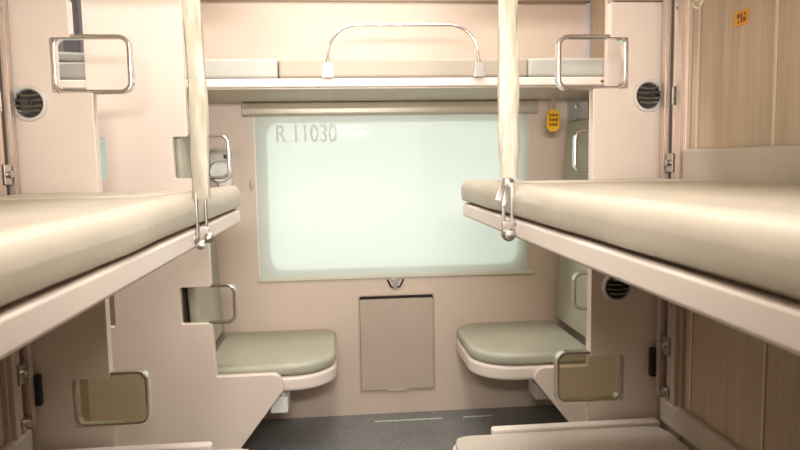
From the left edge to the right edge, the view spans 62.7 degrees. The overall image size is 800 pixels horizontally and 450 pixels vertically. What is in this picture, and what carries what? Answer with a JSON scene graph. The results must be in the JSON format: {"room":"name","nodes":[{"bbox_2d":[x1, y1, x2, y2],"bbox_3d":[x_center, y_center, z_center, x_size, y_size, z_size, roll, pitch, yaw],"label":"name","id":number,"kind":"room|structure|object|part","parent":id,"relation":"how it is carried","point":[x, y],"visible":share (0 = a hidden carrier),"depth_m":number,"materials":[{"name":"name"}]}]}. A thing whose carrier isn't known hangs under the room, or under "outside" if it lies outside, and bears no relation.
{"room":"train carriage","nodes":[
{"label":"train carriage","id":0,"kind":"room"},
{"bbox_2d":[0,374,5,447],"bbox_3d":[-1.022,-0.044,0.815,0.060,2.350,2.050,-1,5,-5],"label":"wall","id":1,"kind":"structure","parent":0,"point":[2,427],"depth_m":1.75,"materials":[{"name":"brown wood"}]},
{"bbox_2d":[0,429,32,449],"bbox_3d":[-0.965,0.703,0.882,0.029,0.078,1.975,-1,5,-5],"label":"cushion","id":2,"kind":"object","parent":1,"relation":"attached to","point":[25,442],"visible":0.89,"depth_m":1.80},
{"bbox_2d":[0,0,43,449],"bbox_3d":[-1.050,0.196,1.796,0.044,1.690,0.137,-1,5,-5],"label":"channel","id":3,"kind":"object","parent":1,"relation":"attached to","point":[22,389],"visible":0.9,"depth_m":1.78,"materials":[{"name":"brown"}]},
{"bbox_3d":[-1.067,0.196,1.794,0.012,1.690,0.135,-1,5,-5],"label":"rail","id":4,"kind":"part","parent":3,"relation":"part of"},
{"bbox_2d":[0,185,240,359],"bbox_3d":[-0.663,0.035,0.876,0.605,0.111,1.992,-1,5,-5],"label":"middle berth","id":5,"kind":"object","parent":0,"point":[62,255],"visible":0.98,"depth_m":0.79,"materials":[{"name":"beige leather"}]},
{"bbox_3d":[-0.664,0.016,0.876,0.604,0.069,1.987,-1,5,-5],"label":"mattress","id":6,"kind":"part","parent":5,"relation":"part of","materials":[{"name":"beige leather"}]},
{"bbox_2d":[182,288,189,322],"bbox_3d":[-0.957,0.280,2.724,0.190,1.345,0.545,-1,5,-5],"label":"wall","id":7,"kind":"structure","parent":0,"point":[186,316],"depth_m":2.60,"materials":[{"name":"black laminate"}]},
{"bbox_2d":[175,128,223,341],"bbox_3d":[-0.824,0.045,2.702,0.081,0.921,0.480,-1,5,-5],"label":"end panel","id":8,"kind":"object","parent":7,"relation":"attached to","point":[205,303],"visible":0.32,"depth_m":2.57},
{"bbox_2d":[80,1,587,420],"bbox_3d":[-0.277,-0.267,3.041,5.500,2.350,0.060,-1,5,-5],"label":"wall","id":9,"kind":"structure","parent":0,"point":[231,29],"depth_m":3.04,"materials":[{"name":"plastic"}]},
{"bbox_2d":[57,52,85,92],"bbox_3d":[-1.870,-0.566,2.561,1.757,0.148,0.546,-1,5,-5],"label":"side upper berth","id":10,"kind":"object","parent":9,"relation":"attached to","point":[71,64],"visible":0.05,"depth_m":2.36,"materials":[{"name":"beige"}]},
{"bbox_2d":[58,52,84,61],"bbox_3d":[-1.299,-0.630,2.590,0.605,0.045,0.483,-1,5,-5],"label":"folded blanket","id":11,"kind":"object","parent":10,"relation":"on","point":[63,56],"depth_m":2.36,"materials":[{"name":"grey fabric"}]},
{"bbox_3d":[-1.867,-0.562,2.558,1.744,0.065,0.531,-1,5,-5],"label":"mattress","id":12,"kind":"part","parent":10,"relation":"part of","materials":[{"name":"grey leather"}]},
{"bbox_2d":[99,138,106,179],"bbox_3d":[-1.899,-0.108,2.847,1.468,0.812,0.059,-1,5,-5],"label":"roller blind","id":13,"kind":"object","parent":9,"relation":"attached to","point":[102,140],"visible":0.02,"depth_m":2.90,"materials":[{"name":"beige"}]},
{"bbox_2d":[209,150,232,186],"bbox_3d":[-0.801,-0.246,2.933,0.100,0.178,0.062,-1,5,-5],"label":"wall socket","id":14,"kind":"object","parent":9,"relation":"attached to","point":[218,158],"visible":0.74,"depth_m":2.92,"materials":[{"name":"grey metal"}]},
{"bbox_3d":[-0.806,-0.288,2.953,0.096,0.097,0.014,-1,5,-5],"label":"plate","id":15,"kind":"part","parent":14,"relation":"part of","materials":[{"name":"grey metal"}]},
{"bbox_2d":[209,161,232,182],"bbox_3d":[-0.800,-0.237,2.927,0.100,0.100,0.048,-1,5,-5],"label":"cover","id":16,"kind":"object","parent":14,"relation":"on","point":[217,168],"depth_m":2.91,"materials":[{"name":"white plastic"}]},
{"bbox_2d":[218,177,232,186],"bbox_3d":[-0.785,-0.192,2.950,0.068,0.068,0.042,-1,5,-5],"label":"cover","id":17,"kind":"object","parent":14,"relation":"on","point":[228,181],"depth_m":2.93,"materials":[{"name":"white plastic"}]},
{"bbox_2d":[250,178,253,189],"bbox_3d":[-0.671,-0.186,2.972,0.018,0.052,0.020,-1,5,-5],"label":"clip","id":18,"kind":"object","parent":9,"relation":"attached to","point":[251,179],"visible":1,"depth_m":2.97,"materials":[{"name":"grey metal"}]},
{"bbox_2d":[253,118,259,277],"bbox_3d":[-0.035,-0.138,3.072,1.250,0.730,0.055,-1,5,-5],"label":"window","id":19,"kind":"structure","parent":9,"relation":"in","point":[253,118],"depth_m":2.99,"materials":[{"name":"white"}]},
{"bbox_2d":[216,329,336,412],"bbox_3d":[-0.524,0.615,2.796,0.508,0.205,0.542,-1,5,-5],"label":"seat","id":20,"kind":"object","parent":9,"relation":"attached to","point":[304,359],"visible":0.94,"depth_m":2.64,"materials":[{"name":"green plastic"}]},
{"bbox_2d":[216,329,335,375],"bbox_3d":[-0.526,0.537,2.788,0.506,0.048,0.542,-1,5,-5],"label":"cushion","id":21,"kind":"object","parent":20,"relation":"on","point":[312,352],"depth_m":2.68,"materials":[{"name":"leather"}]},
{"bbox_2d":[241,100,538,281],"bbox_3d":[-0.028,-0.156,3.013,1.342,0.812,0.059,-1,5,-5],"label":"window","id":22,"kind":"structure","parent":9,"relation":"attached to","point":[346,190],"depth_m":3.02,"materials":[{"name":"beige glass"}]},
{"bbox_2d":[186,23,603,102],"bbox_3d":[-0.021,-0.655,2.712,1.861,0.234,0.565,-1,5,-5],"label":"side upper berth","id":23,"kind":"object","parent":9,"relation":"attached to","point":[370,79],"visible":0.73,"depth_m":2.47,"materials":[{"name":"beige plastic"}]},
{"bbox_3d":[-0.004,-0.615,2.723,0.941,0.074,0.531,-1,5,-5],"label":"mattress","id":24,"kind":"part","parent":23,"relation":"part of","materials":[{"name":"beige leather"}]},
{"bbox_3d":[0.014,-0.665,2.441,0.578,0.166,0.011,-1,5,-5],"label":"safety rail","id":25,"kind":"part","parent":23,"relation":"part of","materials":[{"name":"silver metal"}]},
{"bbox_2d":[546,94,559,131],"bbox_3d":[0.651,-0.476,2.788,0.058,0.158,0.013,-1,5,-5],"label":"tag","id":26,"kind":"object","parent":23,"relation":"hanging from","point":[553,116],"visible":1,"depth_m":2.79,"materials":[{"name":"yellow plastic"}]},
{"bbox_3d":[0.652,-0.444,2.791,0.058,0.093,0.012,-1,5,-5],"label":"tag plate","id":27,"kind":"part","parent":26,"relation":"part of","materials":[{"name":"yellow plastic"}]},
{"bbox_3d":[0.653,-0.522,2.784,0.014,0.066,0.004,-1,5,-5],"label":"cord","id":28,"kind":"part","parent":26,"relation":"part of","materials":[{"name":"beige fabric"}]},
{"bbox_2d":[201,0,589,2],"bbox_3d":[-0.286,-1.017,2.930,5.500,0.035,0.020,-1,5,-5],"label":"trim","id":29,"kind":"structure","parent":9,"relation":"attached to","point":[482,1],"depth_m":2.96,"materials":[{"name":"beige"}]},
{"bbox_2d":[387,278,403,289],"bbox_3d":[-0.021,0.275,3.075,0.082,0.056,0.018,-1,5,-5],"label":"latch","id":30,"kind":"object","parent":9,"relation":"attached to","point":[395,286],"visible":1,"depth_m":3.07,"materials":[{"name":"silver plastic"}]},
{"bbox_2d":[358,293,435,391],"bbox_3d":[-0.013,0.557,3.100,0.361,0.465,0.020,-1,5,-5],"label":"folding table","id":31,"kind":"object","parent":9,"relation":"attached to","point":[397,331],"visible":1,"depth_m":3.10,"materials":[{"name":"plastic"}]},
{"bbox_2d":[456,320,585,399],"bbox_3d":[0.518,0.588,2.888,0.488,0.205,0.542,-1,5,-5],"label":"seat","id":32,"kind":"object","parent":9,"relation":"attached to","point":[493,350],"visible":0.91,"depth_m":2.72,"materials":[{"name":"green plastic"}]},
{"bbox_2d":[457,320,585,364],"bbox_3d":[0.518,0.510,2.881,0.486,0.048,0.542,-1,5,-5],"label":"cushion","id":33,"kind":"object","parent":32,"relation":"on","point":[517,342],"depth_m":2.77,"materials":[{"name":"leather"}]},
{"bbox_2d":[566,101,586,121],"bbox_3d":[0.829,-0.524,3.078,0.098,0.114,0.018,-1,5,-5],"label":"bracket","id":34,"kind":"object","parent":9,"relation":"attached to","point":[575,110],"visible":0.7,"depth_m":3.07,"materials":[{"name":"grey metal"}]},
{"bbox_2d":[241,405,567,449],"bbox_3d":[-0.111,1.075,1.559,5.500,0.050,3.275,-1,5,-5],"label":"floor","id":35,"kind":"structure","parent":0,"point":[345,432],"depth_m":2.96,"materials":[{"name":"plastic"}]},
{"bbox_2d":[7,0,152,449],"bbox_3d":[-1.003,0.181,1.888,0.521,1.700,0.057,-1,5,-5],"label":"end panel","id":36,"kind":"object","parent":35,"relation":"on","point":[59,152],"visible":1,"depth_m":1.85,"materials":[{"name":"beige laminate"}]},
{"bbox_2d":[13,86,47,121],"bbox_3d":[-1.027,-0.336,1.813,0.098,0.098,0.016,-1,5,-5],"label":"vent","id":37,"kind":"object","parent":36,"relation":"attached to","point":[30,103],"visible":0.95,"depth_m":1.81,"materials":[{"name":"white plastic"}]},
{"bbox_3d":[-0.862,-0.450,1.844,0.216,0.164,0.030,-1,5,-5],"label":"grab handle","id":38,"kind":"part","parent":36,"relation":"part of","materials":[{"name":"silver metal"}]},
{"bbox_3d":[-0.846,0.510,1.934,0.216,0.166,0.030,-1,5,-5],"label":"grab handle","id":39,"kind":"part","parent":36,"relation":"part of","materials":[{"name":"silver metal"}]},
{"bbox_2d":[59,441,247,449],"bbox_3d":[-0.637,0.922,0.953,0.624,0.388,1.975,-1,5,-5],"label":"lower berth","id":40,"kind":"object","parent":35,"relation":"on","point":[208,445],"visible":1,"depth_m":1.89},
{"bbox_3d":[-0.641,0.746,0.917,0.618,0.020,1.930,-1,5,-5],"label":"mattress","id":41,"kind":"part","parent":40,"relation":"part of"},
{"bbox_2d":[81,0,284,449],"bbox_3d":[-0.853,-0.021,2.409,0.804,2.000,0.035,-1,5,-5],"label":"end panel","id":42,"kind":"object","parent":35,"relation":"on","point":[139,128],"visible":0.59,"depth_m":2.41,"materials":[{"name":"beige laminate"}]},
{"bbox_3d":[-0.696,-0.249,2.402,0.148,0.164,0.030,-1,5,-5],"label":"grab handle","id":43,"kind":"part","parent":42,"relation":"part of","materials":[{"name":"silver metal"}]},
{"bbox_3d":[-0.663,0.293,2.455,0.101,0.152,0.030,-1,5,-5],"label":"grab handle","id":44,"kind":"part","parent":42,"relation":"part of","materials":[{"name":"silver metal"}]},
{"bbox_2d":[375,418,441,421],"bbox_3d":[0.041,0.906,3.051,0.314,0.001,0.010,-1,5,-5],"label":"floor strip","id":45,"kind":"object","parent":35,"relation":"on","point":[423,418],"visible":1,"depth_m":3.05,"materials":[{"name":"white metal"}]},
{"bbox_2d":[463,415,491,417],"bbox_3d":[0.364,0.898,3.080,0.137,0.001,0.010,-1,5,-5],"label":"floor strip","id":46,"kind":"object","parent":35,"relation":"on","point":[481,415],"visible":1,"depth_m":3.08,"materials":[{"name":"white metal"}]},
{"bbox_2d":[453,418,689,449],"bbox_3d":[0.564,0.891,1.059,0.654,0.388,1.975,-1,5,-5],"label":"lower berth","id":47,"kind":"object","parent":35,"relation":"on","point":[639,433],"visible":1,"depth_m":1.93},
{"bbox_2d":[532,0,623,421],"bbox_3d":[0.888,-0.066,2.563,0.748,2.000,0.035,-1,5,-5],"label":"end panel","id":48,"kind":"object","parent":35,"relation":"on","point":[596,376],"visible":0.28,"depth_m":2.59,"materials":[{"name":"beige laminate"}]},
{"bbox_3d":[0.715,0.258,2.577,0.078,0.152,0.030,-1,5,-5],"label":"grab handle","id":49,"kind":"part","parent":48,"relation":"part of","materials":[{"name":"silver metal"}]},
{"bbox_3d":[0.729,-0.286,2.528,0.125,0.164,0.030,-1,5,-5],"label":"grab handle","id":50,"kind":"part","parent":48,"relation":"part of","materials":[{"name":"silver metal"}]},
{"bbox_2d":[553,0,662,420],"bbox_3d":[0.738,0.136,2.043,0.521,1.700,0.057,-1,5,-5],"label":"end panel","id":51,"kind":"object","parent":35,"relation":"on","point":[624,140],"visible":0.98,"depth_m":1.99,"materials":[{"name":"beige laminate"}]},
{"bbox_3d":[0.592,0.473,2.062,0.216,0.166,0.030,-1,5,-5],"label":"grab handle","id":52,"kind":"part","parent":51,"relation":"part of","materials":[{"name":"silver metal"}]},
{"bbox_3d":[0.575,-0.487,1.971,0.216,0.164,0.030,-1,5,-5],"label":"grab handle","id":53,"kind":"part","parent":51,"relation":"part of","materials":[{"name":"silver metal"}]},
{"bbox_2d":[602,276,632,302],"bbox_3d":[0.670,0.191,2.017,0.098,0.098,0.016,-1,5,-5],"label":"vent","id":54,"kind":"object","parent":51,"relation":"attached to","point":[614,290],"visible":0.82,"depth_m":2.02,"materials":[{"name":"white"}]},
{"bbox_3d":[0.792,0.157,2.051,0.413,1.655,0.035,-1,5,-5],"label":"panel","id":55,"kind":"part","parent":51,"relation":"part of","materials":[{"name":"beige plastic"}]},
{"bbox_2d":[632,79,660,111],"bbox_3d":[0.748,-0.389,1.970,0.098,0.098,0.016,-1,5,-5],"label":"vent","id":56,"kind":"object","parent":51,"relation":"attached to","point":[646,95],"visible":0.97,"depth_m":1.97,"materials":[{"name":"white plastic"}]},
{"bbox_2d":[568,326,585,345],"bbox_3d":[0.944,0.231,2.893,0.220,1.345,0.545,-1,5,-5],"label":"wall","id":57,"kind":"structure","parent":0,"point":[572,332],"depth_m":3.06,"materials":[{"name":"pink laminate"}]},
{"bbox_2d":[556,119,588,337],"bbox_3d":[0.792,0.004,2.846,0.080,0.921,0.480,-1,5,-5],"label":"end panel","id":58,"kind":"object","parent":57,"relation":"attached to","point":[574,318],"visible":0.41,"depth_m":2.90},
{"bbox_2d":[588,0,604,118],"bbox_3d":[0.924,-0.939,2.783,0.044,1.004,0.545,-1,5,-5],"label":"wall","id":59,"kind":"structure","parent":0,"point":[597,7],"depth_m":2.96,"materials":[{"name":"beige plastic"}]},
{"bbox_2d":[585,3,589,57],"bbox_3d":[0.872,-0.823,3.054,0.016,0.405,0.020,-1,5,-5],"label":"trim","id":60,"kind":"structure","parent":59,"relation":"attached to","point":[587,5],"depth_m":3.04,"materials":[{"name":"grey metal"}]},
{"bbox_2d":[461,178,799,355],"bbox_3d":[0.570,-0.001,0.985,0.612,0.113,1.992,-1,5,-5],"label":"middle berth","id":61,"kind":"object","parent":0,"point":[726,253],"visible":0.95,"depth_m":0.74,"materials":[{"name":"beige leather"}]},
{"bbox_3d":[0.570,-0.020,0.985,0.612,0.070,1.987,-1,5,-5],"label":"mattress","id":62,"kind":"part","parent":61,"relation":"part of","materials":[{"name":"beige leather"}]},
{"bbox_2d":[683,0,799,449],"bbox_3d":[0.933,-0.094,0.989,0.060,2.350,2.050,-1,5,-5],"label":"wall","id":63,"kind":"structure","parent":0,"point":[736,67],"depth_m":1.62,"materials":[{"name":"brown wood"}]},
{"bbox_2d":[648,0,692,442],"bbox_3d":[0.800,0.148,1.961,0.044,1.690,0.137,-1,5,-5],"label":"channel","id":64,"kind":"object","parent":63,"relation":"attached to","point":[667,359],"visible":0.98,"depth_m":1.92,"materials":[{"name":"brown"}]},
{"bbox_2d":[689,0,700,408],"bbox_3d":[0.826,-0.082,1.837,0.003,1.230,0.010,-1,5,-5],"label":"trim","id":65,"kind":"structure","parent":63,"relation":"attached to","point":[699,4],"depth_m":1.82,"materials":[{"name":"beige plastic"}]},
{"bbox_2d":[660,397,741,449],"bbox_3d":[0.903,0.655,1.048,0.029,0.078,1.975,-1,5,-5],"label":"cushion","id":66,"kind":"object","parent":63,"relation":"attached to","point":[692,429],"visible":0.99,"depth_m":1.84,"materials":[{"name":"beige leather"}]},
{"bbox_2d":[682,144,799,184],"bbox_3d":[0.894,-0.068,0.930,0.029,0.120,1.875,-1,5,-5],"label":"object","id":67,"kind":"object","parent":63,"relation":"attached to","point":[777,164],"visible":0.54,"depth_m":1.56,"materials":[{"name":"beige leather"}]},
{"bbox_2d":[734,7,748,27],"bbox_3d":[0.836,-0.508,1.609,0.002,0.037,0.057,-1,5,-5],"label":"label","id":68,"kind":"object","parent":63,"relation":"attached to","point":[740,17],"visible":1,"depth_m":1.61,"materials":[{"name":"orange"}]},
{"bbox_2d":[760,0,779,449],"bbox_3d":[0.856,-0.052,1.515,0.003,1.230,0.010,-1,5,-5],"label":"trim","id":69,"kind":"structure","parent":63,"relation":"attached to","point":[777,1],"depth_m":1.50,"materials":[{"name":"beige wood"}]},
{"bbox_3d":[-0.977,-0.890,2.614,0.044,1.005,0.545,-1,5,-5],"label":"wall","id":70,"kind":"structure","parent":0,"visible":0},
{"bbox_2d":[58,0,83,52],"bbox_3d":[-1.894,-0.900,2.693,1.751,0.492,0.055,-1,5,-5],"label":"curtain","id":71,"kind":"object","parent":70,"relation":"hanging from","point":[65,45],"visible":0.03,"depth_m":2.76,"materials":[{"name":"grey fabric"}]},
{"bbox_3d":[-0.690,-0.634,0.801,0.627,0.112,1.970,-1,5,-5],"label":"upper berth","id":72,"kind":"object","parent":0,"visible":0},
{"bbox_2d":[183,0,213,249],"bbox_3d":[-0.395,-0.287,1.260,0.048,0.673,0.026,-1,5,-5],"label":"strap","id":73,"kind":"object","parent":72,"relation":"hanging from","point":[198,114],"visible":0.99,"depth_m":1.26,"materials":[{"name":"fabric"}]},
{"bbox_3d":[-0.404,0.029,1.286,0.018,0.019,0.018,1,6,18],"label":"knob","id":74,"kind":"part","parent":73,"relation":"part of","materials":[{"name":"metal"}]},
{"bbox_3d":[-0.398,-0.019,1.284,0.007,0.090,0.007,-1,5,-5],"label":"rod","id":75,"kind":"part","parent":73,"relation":"part of","materials":[{"name":"metal"}]},
{"bbox_3d":[-0.390,0.019,1.293,0.024,0.032,0.006,-1,5,-5],"label":"rod plate","id":76,"kind":"part","parent":73,"relation":"part of","materials":[{"name":"metal"}]},
{"bbox_3d":[-0.383,-0.021,1.293,0.006,0.088,0.006,-1,5,-5],"label":"rod","id":77,"kind":"part","parent":73,"relation":"part of","materials":[{"name":"metal"}]},
{"bbox_3d":[-0.376,0.026,1.288,0.019,0.021,0.020,1,6,18],"label":"knob","id":78,"kind":"part","parent":73,"relation":"part of","materials":[{"name":"metal"}]},
{"bbox_3d":[0.577,-0.667,0.914,0.631,0.112,1.970,-1,5,-5],"label":"upper berth","id":79,"kind":"object","parent":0,"visible":0},
{"bbox_2d":[495,0,519,240],"bbox_3d":[0.214,-0.303,1.316,0.055,0.675,0.034,-1,5,-5],"label":"strap","id":80,"kind":"object","parent":79,"relation":"hanging from","point":[508,83],"visible":0.97,"depth_m":1.32,"materials":[{"name":"fabric"}]},
{"bbox_3d":[0.208,-0.065,1.327,0.032,0.054,0.014,-1,5,-5],"label":"latch lever","id":81,"kind":"part","parent":80,"relation":"part of","materials":[{"name":"metal"}]},
{"bbox_3d":[0.220,-0.040,1.340,0.025,0.091,0.006,-1,5,-5],"label":"link plate","id":82,"kind":"part","parent":80,"relation":"part of","materials":[{"name":"metal"}]}
]}

